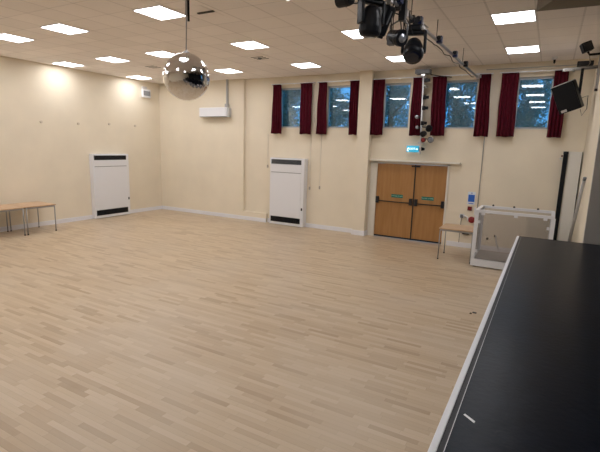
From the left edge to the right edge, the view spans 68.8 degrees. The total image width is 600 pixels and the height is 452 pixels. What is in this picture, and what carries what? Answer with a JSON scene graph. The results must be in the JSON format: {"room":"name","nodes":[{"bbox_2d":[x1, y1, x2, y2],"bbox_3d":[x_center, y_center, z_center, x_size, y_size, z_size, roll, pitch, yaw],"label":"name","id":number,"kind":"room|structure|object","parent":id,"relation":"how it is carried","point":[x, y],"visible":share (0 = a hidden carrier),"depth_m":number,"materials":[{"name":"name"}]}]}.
{"room":"community hall","nodes":[
{"label":"community hall","id":0,"kind":"room"},
{"bbox_2d":[0,56,161,226],"bbox_3d":[-8.668,-1.850,9.916,0.200,4.486,15.000,7,12,29],"label":"wall","id":1,"kind":"structure","parent":0,"point":[47,161],"depth_m":12.85,"materials":[{"name":"beige paint"}]},
{"bbox_2d":[0,206,161,231],"bbox_3d":[-8.732,0.335,10.081,0.022,0.125,14.600,7,12,29],"label":"baseboard","id":2,"kind":"structure","parent":1,"relation":"attached to","point":[58,221],"depth_m":12.94,"materials":[{"name":"white paint"}]},
{"bbox_2d":[89,154,130,218],"bbox_3d":[-6.140,-1.319,14.220,0.184,2.015,1.330,7,12,29],"label":"wall heater","id":3,"kind":"object","parent":1,"relation":"attached to","point":[109,173],"visible":1,"depth_m":14.08,"materials":[{"name":"white metal"}]},
{"bbox_2d":[94,155,125,159],"bbox_3d":[-6.062,-2.185,14.002,0.014,0.140,1.180,7,12,29],"label":"grille","id":4,"kind":"object","parent":3,"relation":"attached to","point":[96,157],"depth_m":13.98,"materials":[{"name":"grey metal"}]},
{"bbox_2d":[97,207,127,215],"bbox_3d":[-6.107,-0.483,14.310,0.022,0.170,1.180,7,12,29],"label":"grille","id":5,"kind":"object","parent":3,"relation":"attached to","point":[107,211],"depth_m":14.28,"materials":[{"name":"black plastic"}]},
{"bbox_2d":[141,86,150,97],"bbox_3d":[-5.298,-4.598,15.063,0.100,0.360,0.340,7,12,29],"label":"emergency light","id":6,"kind":"object","parent":1,"relation":"attached to","point":[145,93],"visible":1,"depth_m":15.00,"materials":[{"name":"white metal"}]},
{"bbox_2d":[0,209,508,451],"bbox_3d":[-1.565,1.403,6.263,16.800,0.200,15.200,7,12,29],"label":"floor","id":7,"kind":"structure","parent":0,"point":[160,330],"depth_m":5.70,"materials":[{"name":"brown wood"}]},
{"bbox_2d":[0,204,25,235],"bbox_3d":[-7.558,-0.110,11.023,0.860,0.730,0.800,7,12,29],"label":"table","id":8,"kind":"object","parent":7,"relation":"on","point":[5,207],"visible":1,"depth_m":11.10,"materials":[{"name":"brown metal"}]},
{"bbox_2d":[8,201,56,234],"bbox_3d":[-7.154,-0.226,11.727,0.860,0.730,0.800,7,12,29],"label":"table","id":9,"kind":"object","parent":7,"relation":"on","point":[28,205],"visible":0.94,"depth_m":11.61,"materials":[{"name":"laminate"}]},
{"bbox_2d":[437,223,473,263],"bbox_3d":[3.634,0.385,10.089,0.748,0.730,0.736,7,12,29],"label":"table","id":10,"kind":"object","parent":7,"relation":"on","point":[466,229],"visible":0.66,"depth_m":9.90,"materials":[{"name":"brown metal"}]},
{"bbox_2d":[470,204,555,269],"bbox_3d":[4.581,0.256,9.437,1.485,1.270,0.970,7,12,29],"label":"display case","id":11,"kind":"object","parent":7,"relation":"on","point":[481,258],"visible":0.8,"depth_m":9.39,"materials":[{"name":"white metal"}]},
{"bbox_2d":[427,236,599,451],"bbox_3d":[2.874,1.725,1.843,4.340,1.004,11.470,7,12,29],"label":"stage","id":12,"kind":"object","parent":7,"relation":"on","point":[528,380],"visible":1,"depth_m":3.06,"materials":[{"name":"black paint"}]},
{"bbox_2d":[553,152,568,239],"bbox_3d":[5.901,-0.441,10.044,0.160,2.500,0.070,7,12,29],"label":"pole","id":13,"kind":"object","parent":7,"relation":"on","point":[565,154],"visible":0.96,"depth_m":9.96,"materials":[{"name":"black plastic"}]},
{"bbox_2d":[557,152,582,240],"bbox_3d":[6.121,-0.424,9.983,0.265,2.500,0.117,7,12,29],"label":"board","id":14,"kind":"object","parent":7,"relation":"on","point":[575,158],"visible":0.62,"depth_m":9.89,"materials":[{"name":"white painted board"},{"name":"white plastic"}]},
{"bbox_2d":[568,177,586,241],"bbox_3d":[5.393,0.033,8.666,0.060,2.056,1.084,6,11,23],"label":"rod","id":15,"kind":"object","parent":7,"relation":"on","point":[584,178],"visible":0.83,"depth_m":8.38,"materials":[{"name":"grey metal"}]},
{"bbox_2d":[0,0,599,83],"bbox_3d":[-1.431,-3.205,5.424,16.800,0.200,15.200,7,12,29],"label":"ceiling","id":16,"kind":"structure","parent":0,"point":[294,31],"depth_m":8.20,"materials":[{"name":"tile"}]},
{"bbox_2d":[0,33,33,42],"bbox_3d":[-5.967,-3.893,9.071,0.600,0.012,0.600,7,12,29],"label":"recessed light","id":17,"kind":"object","parent":16,"relation":"in","point":[4,36],"visible":1,"depth_m":9.09,"materials":[{"name":"white plastic"}]},
{"bbox_2d":[40,23,89,34],"bbox_3d":[-4.410,-3.691,8.212,0.600,0.012,0.600,7,12,29],"label":"recessed light","id":18,"kind":"object","parent":16,"relation":"in","point":[58,27],"visible":1,"depth_m":8.18,"materials":[{"name":"white plastic"}]},
{"bbox_2d":[52,61,84,66],"bbox_3d":[-6.377,-4.446,12.045,0.600,0.012,0.600,7,12,29],"label":"recessed light","id":19,"kind":"object","parent":16,"relation":"in","point":[64,63],"visible":1,"depth_m":12.04,"materials":[{"name":"white plastic"}]},
{"bbox_2d":[95,56,128,62],"bbox_3d":[-4.771,-4.238,11.158,0.600,0.012,0.600,7,12,29],"label":"recessed light","id":20,"kind":"object","parent":16,"relation":"in","point":[110,59],"visible":1,"depth_m":11.13,"materials":[{"name":"white plastic"}]},
{"bbox_2d":[97,57,125,61],"bbox_3d":[-4.770,-4.239,11.158,0.568,0.007,0.568,7,12,29],"label":"diffuser","id":21,"kind":"object","parent":20,"relation":"attached to","point":[111,59],"depth_m":11.12,"materials":[{"name":"white plastic"}]},
{"bbox_2d":[125,75,152,78],"bbox_3d":[-5.185,-4.790,14.123,0.600,0.012,0.600,7,12,29],"label":"recessed light","id":22,"kind":"object","parent":16,"relation":"in","point":[137,76],"visible":1,"depth_m":14.10,"materials":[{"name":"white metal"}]},
{"bbox_2d":[130,76,150,78],"bbox_3d":[-5.185,-4.791,14.123,0.568,0.007,0.568,7,12,29],"label":"diffuser","id":23,"kind":"object","parent":22,"relation":"attached to","point":[136,77],"depth_m":14.11,"materials":[{"name":"white plastic"}]},
{"bbox_2d":[140,64,163,68],"bbox_3d":[-4.049,-4.382,12.066,0.560,0.011,0.560,7,12,29],"label":"ceiling vent","id":24,"kind":"object","parent":16,"relation":"in","point":[151,66],"visible":0.96,"depth_m":12.03,"materials":[{"name":"metal"}]},
{"bbox_2d":[132,5,185,19],"bbox_3d":[-2.236,-3.409,7.011,0.600,0.012,0.600,7,12,29],"label":"recessed light","id":25,"kind":"object","parent":16,"relation":"in","point":[159,12],"visible":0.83,"depth_m":6.99,"materials":[{"name":"white plastic"}]},
{"bbox_2d":[145,51,174,57],"bbox_3d":[-3.213,-4.036,10.298,0.600,0.012,0.600,7,12,29],"label":"recessed light","id":26,"kind":"object","parent":16,"relation":"in","point":[163,54],"visible":0.76,"depth_m":10.25,"materials":[{"name":"white plastic"}]},
{"bbox_2d":[163,0,209,100],"bbox_3d":[-1.126,-2.070,4.307,0.458,1.615,0.458,1,10,-2],"label":"ball","id":27,"kind":"object","parent":16,"relation":"hanging from","point":[186,76],"visible":1,"depth_m":4.25,"materials":[{"name":"mirror glass"},{"name":"dark grey metal"}]},
{"bbox_2d":[174,5,223,19],"bbox_3d":[-1.593,-3.374,6.945,0.580,0.019,0.560,7,12,29],"label":"ceiling vent","id":28,"kind":"object","parent":16,"relation":"in","point":[197,12],"visible":0.93,"depth_m":6.92,"materials":[{"name":"metal"}]},
{"bbox_2d":[215,68,241,72],"bbox_3d":[-2.022,-4.380,12.376,0.600,0.012,0.600,7,12,29],"label":"recessed light","id":29,"kind":"object","parent":16,"relation":"in","point":[229,70],"visible":1,"depth_m":12.33,"materials":[{"name":"white plastic"}]},
{"bbox_2d":[229,41,268,49],"bbox_3d":[-1.039,-3.755,9.097,0.600,0.012,0.600,7,12,29],"label":"recessed light","id":30,"kind":"object","parent":16,"relation":"in","point":[247,45],"visible":1,"depth_m":9.08,"materials":[{"name":"white plastic"}]},
{"bbox_2d":[243,54,274,60],"bbox_3d":[-0.952,-3.968,10.381,0.560,0.045,0.560,7,12,29],"label":"ceiling vent","id":31,"kind":"object","parent":16,"relation":"in","point":[254,57],"visible":1,"depth_m":10.34,"materials":[{"name":"metal"}]},
{"bbox_2d":[290,62,321,67],"bbox_3d":[0.153,-4.098,11.175,0.600,0.012,0.600,7,12,29],"label":"recessed light","id":32,"kind":"object","parent":16,"relation":"in","point":[309,64],"visible":1,"depth_m":11.16,"materials":[{"name":"white plastic"}]},
{"bbox_2d":[340,29,362,38],"bbox_3d":[1.123,-3.475,7.904,0.600,0.012,0.600,7,12,29],"label":"recessed light","id":33,"kind":"object","parent":16,"relation":"in","point":[354,34],"visible":0.49,"depth_m":7.92,"materials":[{"name":"white plastic"}]},
{"bbox_2d":[385,55,403,61],"bbox_3d":[2.315,-3.818,9.982,0.600,0.012,0.600,7,12,29],"label":"recessed light","id":34,"kind":"object","parent":16,"relation":"in","point":[391,58],"visible":0.51,"depth_m":9.99,"materials":[{"name":"white plastic"}]},
{"bbox_2d":[385,0,480,78],"bbox_3d":[2.079,-3.062,6.870,1.650,0.398,8.700,7,12,29],"label":"bar","id":35,"kind":"object","parent":16,"relation":"hanging from","point":[397,6],"visible":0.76,"depth_m":6.85,"materials":[{"name":"grey metal"}]},
{"bbox_2d":[335,0,357,7],"bbox_3d":[0.611,-2.678,5.093,0.258,0.168,0.608,-5,12,-32],"label":"lamp","id":36,"kind":"object","parent":35,"relation":"attached to","point":[339,3],"visible":0.96,"depth_m":5.20,"materials":[{"name":"black plastic"}]},
{"bbox_2d":[357,0,385,38],"bbox_3d":[0.811,-2.454,5.015,0.314,0.569,0.261,-3,11,-25],"label":"lamp","id":37,"kind":"object","parent":35,"relation":"hanging from","point":[370,18],"visible":1,"depth_m":4.94,"materials":[{"name":"grey metal"}]},
{"bbox_2d":[377,0,397,38],"bbox_3d":[1.030,-2.513,5.237,0.124,0.482,0.348,-7,13,-39],"label":"lamp","id":38,"kind":"object","parent":35,"relation":"hanging from","point":[389,10],"visible":0.52,"depth_m":5.21,"materials":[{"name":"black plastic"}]},
{"bbox_2d":[386,0,412,46],"bbox_3d":[1.251,-2.523,5.513,0.270,0.548,0.713,7,12,29],"label":"lantern","id":39,"kind":"object","parent":35,"relation":"hanging from","point":[399,38],"visible":0.96,"depth_m":5.41,"materials":[{"name":"black metal"}]},
{"bbox_2d":[401,17,427,63],"bbox_3d":[1.533,-2.485,5.885,0.330,0.600,0.357,4,11,13],"label":"lamp","id":40,"kind":"object","parent":35,"relation":"hanging from","point":[413,51],"visible":0.85,"depth_m":5.82,"materials":[{"name":"grey metal"}]},
{"bbox_2d":[417,16,423,24],"bbox_3d":[1.627,-2.806,5.981,0.085,0.105,0.135,7,12,29],"label":"outlet","id":41,"kind":"object","parent":35,"relation":"attached to","point":[420,18],"visible":0.59,"depth_m":5.95,"materials":[{"name":"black plastic"}]},
{"bbox_2d":[436,35,442,43],"bbox_3d":[2.223,-2.978,6.985,0.085,0.105,0.135,7,12,29],"label":"outlet","id":42,"kind":"object","parent":35,"relation":"attached to","point":[439,38],"visible":0.98,"depth_m":6.96,"materials":[{"name":"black plastic"}]},
{"bbox_2d":[452,51,457,57],"bbox_3d":[2.848,-3.158,8.041,0.085,0.105,0.135,7,12,29],"label":"outlet","id":43,"kind":"object","parent":35,"relation":"attached to","point":[455,53],"visible":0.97,"depth_m":8.01,"materials":[{"name":"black plastic"}]},
{"bbox_2d":[491,9,536,24],"bbox_3d":[3.280,-3.195,6.713,0.600,0.012,0.600,7,12,29],"label":"recessed light","id":44,"kind":"object","parent":16,"relation":"in","point":[526,15],"visible":1,"depth_m":6.69,"materials":[{"name":"white plastic"}]},
{"bbox_2d":[505,45,539,53],"bbox_3d":[4.472,-3.539,8.791,0.600,0.012,0.600,7,12,29],"label":"recessed light","id":45,"kind":"object","parent":16,"relation":"in","point":[534,48],"visible":1,"depth_m":8.77,"materials":[{"name":"white plastic"}]},
{"bbox_2d":[536,0,599,10],"bbox_3d":[2.911,-2.117,1.134,4.280,0.156,9.200,7,12,29],"label":"trim","id":46,"kind":"structure","parent":16,"relation":"attached to","point":[542,5],"depth_m":5.62,"materials":[{"name":"brown"}]},
{"bbox_2d":[159,58,596,248],"bbox_3d":[0.723,-2.116,12.871,13.240,4.486,0.400,7,12,29],"label":"wall","id":47,"kind":"structure","parent":0,"point":[212,164],"depth_m":12.43,"materials":[{"name":"beige paint"}]},
{"bbox_2d":[199,107,230,116],"bbox_3d":[-2.795,-3.731,14.386,1.200,0.300,0.205,7,12,29],"label":"air conditioner","id":48,"kind":"object","parent":47,"relation":"attached to","point":[216,111],"visible":1,"depth_m":14.25,"materials":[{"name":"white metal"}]},
{"bbox_2d":[225,79,228,107],"bbox_3d":[-2.356,-4.270,14.117,0.120,0.871,0.080,7,12,29],"label":"conduit","id":49,"kind":"object","parent":47,"relation":"attached to","point":[226,104],"visible":0.93,"depth_m":14.11,"materials":[{"name":"grey plastic"}]},
{"bbox_2d":[269,157,307,226],"bbox_3d":[-0.373,-1.054,13.539,1.210,2.065,0.234,7,12,29],"label":"wall heater","id":50,"kind":"object","parent":47,"relation":"attached to","point":[288,176],"visible":1,"depth_m":13.40,"materials":[{"name":"white metal"}]},
{"bbox_2d":[270,215,299,223],"bbox_3d":[-0.469,-0.194,13.620,1.060,0.170,0.014,7,12,29],"label":"grille","id":51,"kind":"object","parent":50,"relation":"attached to","point":[278,219],"depth_m":13.62,"materials":[{"name":"black plastic"}]},
{"bbox_2d":[271,159,300,164],"bbox_3d":[-0.420,-1.944,13.297,1.060,0.140,0.022,7,12,29],"label":"grille","id":52,"kind":"object","parent":50,"relation":"attached to","point":[273,161],"depth_m":13.30,"materials":[{"name":"grey plastic"}]},
{"bbox_2d":[282,87,300,127],"bbox_3d":[-0.287,-3.568,13.260,0.727,1.185,0.115,7,12,29],"label":"window","id":53,"kind":"structure","parent":47,"relation":"in","point":[300,87],"depth_m":13.24,"materials":[{"name":"grey"}]},
{"bbox_2d":[271,82,314,84],"bbox_3d":[-0.190,-4.206,12.954,1.460,0.025,0.162,7,12,29],"label":"rail","id":54,"kind":"object","parent":47,"relation":"attached to","point":[303,82],"visible":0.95,"depth_m":12.88,"materials":[{"name":"white metal"}]},
{"bbox_2d":[271,84,281,133],"bbox_3d":[-0.712,-3.534,13.293,0.374,1.444,0.110,7,12,29],"label":"curtain","id":55,"kind":"object","parent":54,"relation":"hanging from","point":[276,125],"visible":1,"depth_m":13.27,"materials":[{"name":"red fabric"}]},
{"bbox_2d":[300,83,312,133],"bbox_3d":[0.186,-3.417,12.797,0.404,1.444,0.110,7,12,29],"label":"curtain","id":56,"kind":"object","parent":54,"relation":"hanging from","point":[306,88],"visible":1,"depth_m":12.80,"materials":[{"name":"red fabric"}]},
{"bbox_2d":[162,206,510,253],"bbox_3d":[0.519,0.026,13.213,13.040,0.140,0.222,7,12,29],"label":"baseboard","id":57,"kind":"structure","parent":47,"relation":"attached to","point":[333,228],"depth_m":13.20,"materials":[{"name":"white paint"}]},
{"bbox_2d":[327,85,349,128],"bbox_3d":[1.105,-3.387,12.491,0.717,1.185,0.115,7,12,29],"label":"window","id":58,"kind":"structure","parent":47,"relation":"in","point":[344,86],"depth_m":12.59,"materials":[{"name":"grey"}]},
{"bbox_2d":[317,80,359,82],"bbox_3d":[1.115,-4.037,12.234,1.340,0.025,0.162,7,12,29],"label":"rail","id":59,"kind":"object","parent":47,"relation":"attached to","point":[342,80],"visible":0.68,"depth_m":12.14,"materials":[{"name":"white metal"}]},
{"bbox_2d":[316,82,326,133],"bbox_3d":[0.625,-3.361,12.554,0.327,1.444,0.109,7,12,29],"label":"curtain","id":60,"kind":"object","parent":59,"relation":"hanging from","point":[321,128],"visible":1,"depth_m":12.54,"materials":[{"name":"red fabric"}]},
{"bbox_2d":[348,80,359,134],"bbox_3d":[1.487,-3.249,12.079,0.277,1.444,0.110,7,12,29],"label":"curtain","id":61,"kind":"object","parent":59,"relation":"hanging from","point":[354,85],"visible":1,"depth_m":12.06,"materials":[{"name":"red fabric"}]},
{"bbox_2d":[383,82,410,128],"bbox_3d":[2.581,-3.196,11.676,0.717,1.185,0.115,7,12,29],"label":"window","id":62,"kind":"structure","parent":47,"relation":"in","point":[388,84],"depth_m":11.72,"materials":[{"name":"grey"}]},
{"bbox_2d":[373,76,426,79],"bbox_3d":[2.589,-3.846,11.420,1.450,0.025,0.162,7,12,29],"label":"rail","id":63,"kind":"object","parent":47,"relation":"attached to","point":[420,76],"visible":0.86,"depth_m":11.32,"materials":[{"name":"white metal"}]},
{"bbox_2d":[370,79,384,134],"bbox_3d":[2.094,-3.170,11.744,0.352,1.444,0.110,7,12,29],"label":"curtain","id":64,"kind":"object","parent":63,"relation":"hanging from","point":[377,109],"visible":1,"depth_m":11.74,"materials":[{"name":"red fabric"}]},
{"bbox_2d":[409,77,424,135],"bbox_3d":[3.001,-3.053,11.243,0.311,1.444,0.111,7,12,29],"label":"curtain","id":65,"kind":"object","parent":63,"relation":"hanging from","point":[416,100],"visible":0.84,"depth_m":11.25,"materials":[{"name":"red fabric"}]},
{"bbox_2d":[370,161,449,244],"bbox_3d":[2.928,-0.658,11.876,2.040,2.100,0.150,7,12,29],"label":"door","id":66,"kind":"structure","parent":47,"relation":"in","point":[409,202],"depth_m":11.84,"materials":[{"name":"brown wood"}]},
{"bbox_2d":[406,146,418,151],"bbox_3d":[2.978,-2.020,11.480,0.320,0.165,0.194,7,12,29],"label":"exit sign","id":67,"kind":"object","parent":47,"relation":"attached to","point":[409,148],"visible":0.99,"depth_m":11.40,"materials":[{"name":"teal plastic"}]},
{"bbox_2d":[367,159,460,234],"bbox_3d":[2.950,-0.663,11.758,2.410,2.155,0.130,7,12,29],"label":"trim","id":68,"kind":"structure","parent":47,"relation":"attached to","point":[371,160],"depth_m":12.20,"materials":[{"name":"beige paint"}]},
{"bbox_2d":[415,68,451,153],"bbox_3d":[3.288,-2.857,11.033,0.820,2.071,0.420,7,12,29],"label":"boom","id":69,"kind":"object","parent":47,"relation":"attached to","point":[423,72],"visible":1,"depth_m":10.93,"materials":[{"name":"white metal"}]},
{"bbox_2d":[420,131,426,136],"bbox_3d":[3.114,-2.322,11.050,0.161,0.160,0.174,7,12,29],"label":"lamp","id":70,"kind":"object","parent":69,"relation":"attached to","point":[422,133],"visible":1,"depth_m":11.00,"materials":[{"name":"grey metal"}]},
{"bbox_2d":[422,125,431,131],"bbox_3d":[3.187,-2.452,10.993,0.270,0.181,0.191,5,11,15],"label":"lamp","id":71,"kind":"object","parent":69,"relation":"attached to","point":[428,128],"visible":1,"depth_m":10.91,"materials":[{"name":"grey metal"}]},
{"bbox_2d":[425,137,433,142],"bbox_3d":[3.204,-2.172,11.033,0.332,0.155,0.176,7,12,29],"label":"lamp","id":72,"kind":"object","parent":69,"relation":"attached to","point":[429,139],"visible":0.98,"depth_m":10.93,"materials":[{"name":"grey metal"}]},
{"bbox_2d":[445,79,478,128],"bbox_3d":[3.982,-3.015,10.902,0.788,1.185,0.115,7,12,29],"label":"window","id":73,"kind":"structure","parent":47,"relation":"in","point":[477,80],"depth_m":10.82,"materials":[{"name":"grey"}]},
{"bbox_2d":[431,73,493,76],"bbox_3d":[3.942,-3.671,10.673,1.460,0.025,0.162,7,12,29],"label":"rail","id":74,"kind":"object","parent":47,"relation":"attached to","point":[478,73],"visible":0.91,"depth_m":10.60,"materials":[{"name":"white metal"}]},
{"bbox_2d":[430,76,446,135],"bbox_3d":[3.466,-2.992,10.985,0.386,1.444,0.109,7,12,29],"label":"curtain","id":75,"kind":"object","parent":74,"relation":"hanging from","point":[438,101],"visible":0.98,"depth_m":10.98,"materials":[{"name":"red fabric"}]},
{"bbox_2d":[473,74,491,136],"bbox_3d":[4.394,-2.872,10.473,0.334,1.444,0.110,7,12,29],"label":"curtain","id":76,"kind":"object","parent":74,"relation":"hanging from","point":[481,126],"visible":1,"depth_m":10.49,"materials":[{"name":"red fabric"}]},
{"bbox_2d":[460,216,474,222],"bbox_3d":[4.257,-0.170,11.116,0.359,0.179,0.085,7,12,29],"label":"bell","id":77,"kind":"object","parent":47,"relation":"attached to","point":[470,219],"visible":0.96,"depth_m":11.05,"materials":[{"name":"red plastic"}]},
{"bbox_2d":[467,192,475,204],"bbox_3d":[4.321,-0.698,11.036,0.180,0.320,0.009,7,12,29],"label":"notice","id":78,"kind":"object","parent":47,"relation":"attached to","point":[471,195],"visible":1,"depth_m":11.03,"materials":[{"name":"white paper"}]},
{"bbox_2d":[477,137,484,207],"bbox_3d":[4.480,-1.338,10.833,0.018,1.800,0.020,7,12,29],"label":"conduit","id":79,"kind":"object","parent":47,"relation":"attached to","point":[484,137],"visible":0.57,"depth_m":10.83,"materials":[{"name":"grey metal"}]},
{"bbox_2d":[486,65,573,69],"bbox_3d":[5.258,-3.623,10.008,1.860,0.015,0.020,7,12,29],"label":"conduit","id":80,"kind":"object","parent":47,"relation":"attached to","point":[559,65],"visible":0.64,"depth_m":10.00,"materials":[{"name":"grey"}]},
{"bbox_2d":[500,69,561,73],"bbox_3d":[5.316,-3.493,9.914,1.440,0.025,0.162,7,12,29],"label":"rail","id":81,"kind":"object","parent":47,"relation":"attached to","point":[556,69],"visible":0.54,"depth_m":9.88,"materials":[{"name":"white metal"}]},
{"bbox_2d":[496,72,519,136],"bbox_3d":[4.849,-2.813,10.223,0.395,1.444,0.111,7,12,29],"label":"curtain","id":82,"kind":"object","parent":81,"relation":"hanging from","point":[506,119],"visible":1,"depth_m":10.22,"materials":[{"name":"red fabric"}]},
{"bbox_2d":[546,70,568,137],"bbox_3d":[5.731,-2.699,9.736,0.295,1.444,0.111,7,12,29],"label":"curtain","id":83,"kind":"object","parent":81,"relation":"hanging from","point":[555,122],"visible":0.68,"depth_m":9.77,"materials":[{"name":"red fabric"}]},
{"bbox_2d":[514,76,553,129],"bbox_3d":[5.397,-2.831,10.121,0.727,1.185,0.115,7,12,29],"label":"window","id":84,"kind":"structure","parent":47,"relation":"in","point":[543,77],"depth_m":10.13,"materials":[{"name":"grey"}]},
{"bbox_2d":[571,55,599,242],"bbox_3d":[5.631,-1.161,8.408,0.200,4.486,3.100,7,12,29],"label":"wall","id":85,"kind":"structure","parent":0,"point":[593,127],"depth_m":8.23,"materials":[{"name":"beige paint"}]},
{"bbox_2d":[562,62,598,94],"bbox_3d":[5.562,-2.945,8.718,0.623,0.640,0.370,7,12,29],"label":"bracket","id":86,"kind":"object","parent":85,"relation":"attached to","point":[573,69],"visible":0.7,"depth_m":8.66,"materials":[{"name":"grey metal"}]},
{"bbox_2d":[551,79,587,115],"bbox_3d":[5.392,-2.586,8.784,0.622,0.710,0.433,10,13,39],"label":"speaker","id":87,"kind":"object","parent":86,"relation":"attached to","point":[567,97],"visible":1,"depth_m":8.68},
{"bbox_2d":[552,82,579,113],"bbox_3d":[5.282,-2.541,8.695,0.522,0.606,0.122,12,14,44],"label":"grille","id":88,"kind":"object","parent":87,"relation":"attached to","point":[566,95],"depth_m":8.68,"materials":[{"name":"black plastic"}]},
{"bbox_2d":[577,60,593,66],"bbox_3d":[5.585,-3.177,8.570,0.270,0.080,0.196,7,12,29],"label":"box","id":89,"kind":"object","parent":86,"relation":"on","point":[579,63],"visible":0.92,"depth_m":8.51,"materials":[{"name":"black plastic"}]},
{"bbox_2d":[579,40,599,65],"bbox_3d":[5.069,-3.000,7.597,0.409,0.410,0.159,3,10,8],"label":"lamp","id":90,"kind":"object","parent":85,"relation":"attached to","point":[585,47],"visible":1,"depth_m":7.55,"materials":[{"name":"black plastic"}]},
{"bbox_2d":[594,56,599,90],"bbox_3d":[5.633,-2.982,8.246,0.049,0.846,0.080,7,12,29],"label":"strut","id":91,"kind":"object","parent":85,"relation":"attached to","point":[598,70],"visible":1,"depth_m":8.25,"materials":[{"name":"grey metal"}]},
{"bbox_2d":[583,129,599,244],"bbox_3d":[6.215,-0.755,6.271,3.360,4.486,0.110,7,12,29],"label":"wall","id":92,"kind":"structure","parent":0,"point":[592,226],"depth_m":7.11,"materials":[{"name":"grey paint"}]},
{"label":"outside","id":93,"kind":"structure","parent":0,"visible":0},
{"bbox_3d":[8.308,-1.321,23.920,28.000,0.200,25.580,7,12,29],"label":"ground","id":94,"kind":"structure","parent":93,"visible":0},
{"bbox_2d":[283,90,300,125],"bbox_3d":[-0.752,-4.081,19.796,2.330,6.203,2.386,7,12,29],"label":"tree","id":95,"kind":"object","parent":94,"relation":"on","point":[289,100],"visible":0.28,"depth_m":18.94,"materials":[{"name":"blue plant"}]},
{"bbox_2d":[329,88,349,126],"bbox_3d":[1.200,-3.989,18.668,2.215,6.536,2.293,-8,14,-41],"label":"tree","id":96,"kind":"object","parent":94,"relation":"on","point":[335,118],"visible":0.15,"depth_m":18.14,"materials":[{"name":"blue plant"}]},
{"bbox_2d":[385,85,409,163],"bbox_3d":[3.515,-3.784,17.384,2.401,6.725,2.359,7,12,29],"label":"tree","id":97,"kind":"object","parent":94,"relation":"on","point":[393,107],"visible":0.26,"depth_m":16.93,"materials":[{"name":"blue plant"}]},
{"bbox_2d":[445,82,476,126],"bbox_3d":[5.758,-3.436,16.162,2.119,6.605,2.316,6,11,20],"label":"tree","id":98,"kind":"object","parent":94,"relation":"on","point":[457,120],"visible":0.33,"depth_m":15.63,"materials":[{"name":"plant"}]},
{"bbox_2d":[515,79,552,126],"bbox_3d":[7.763,-3.061,15.024,2.364,6.390,2.275,7,12,29],"label":"tree","id":99,"kind":"object","parent":94,"relation":"on","point":[527,111],"visible":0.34,"depth_m":14.44,"materials":[{"name":"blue plant"}]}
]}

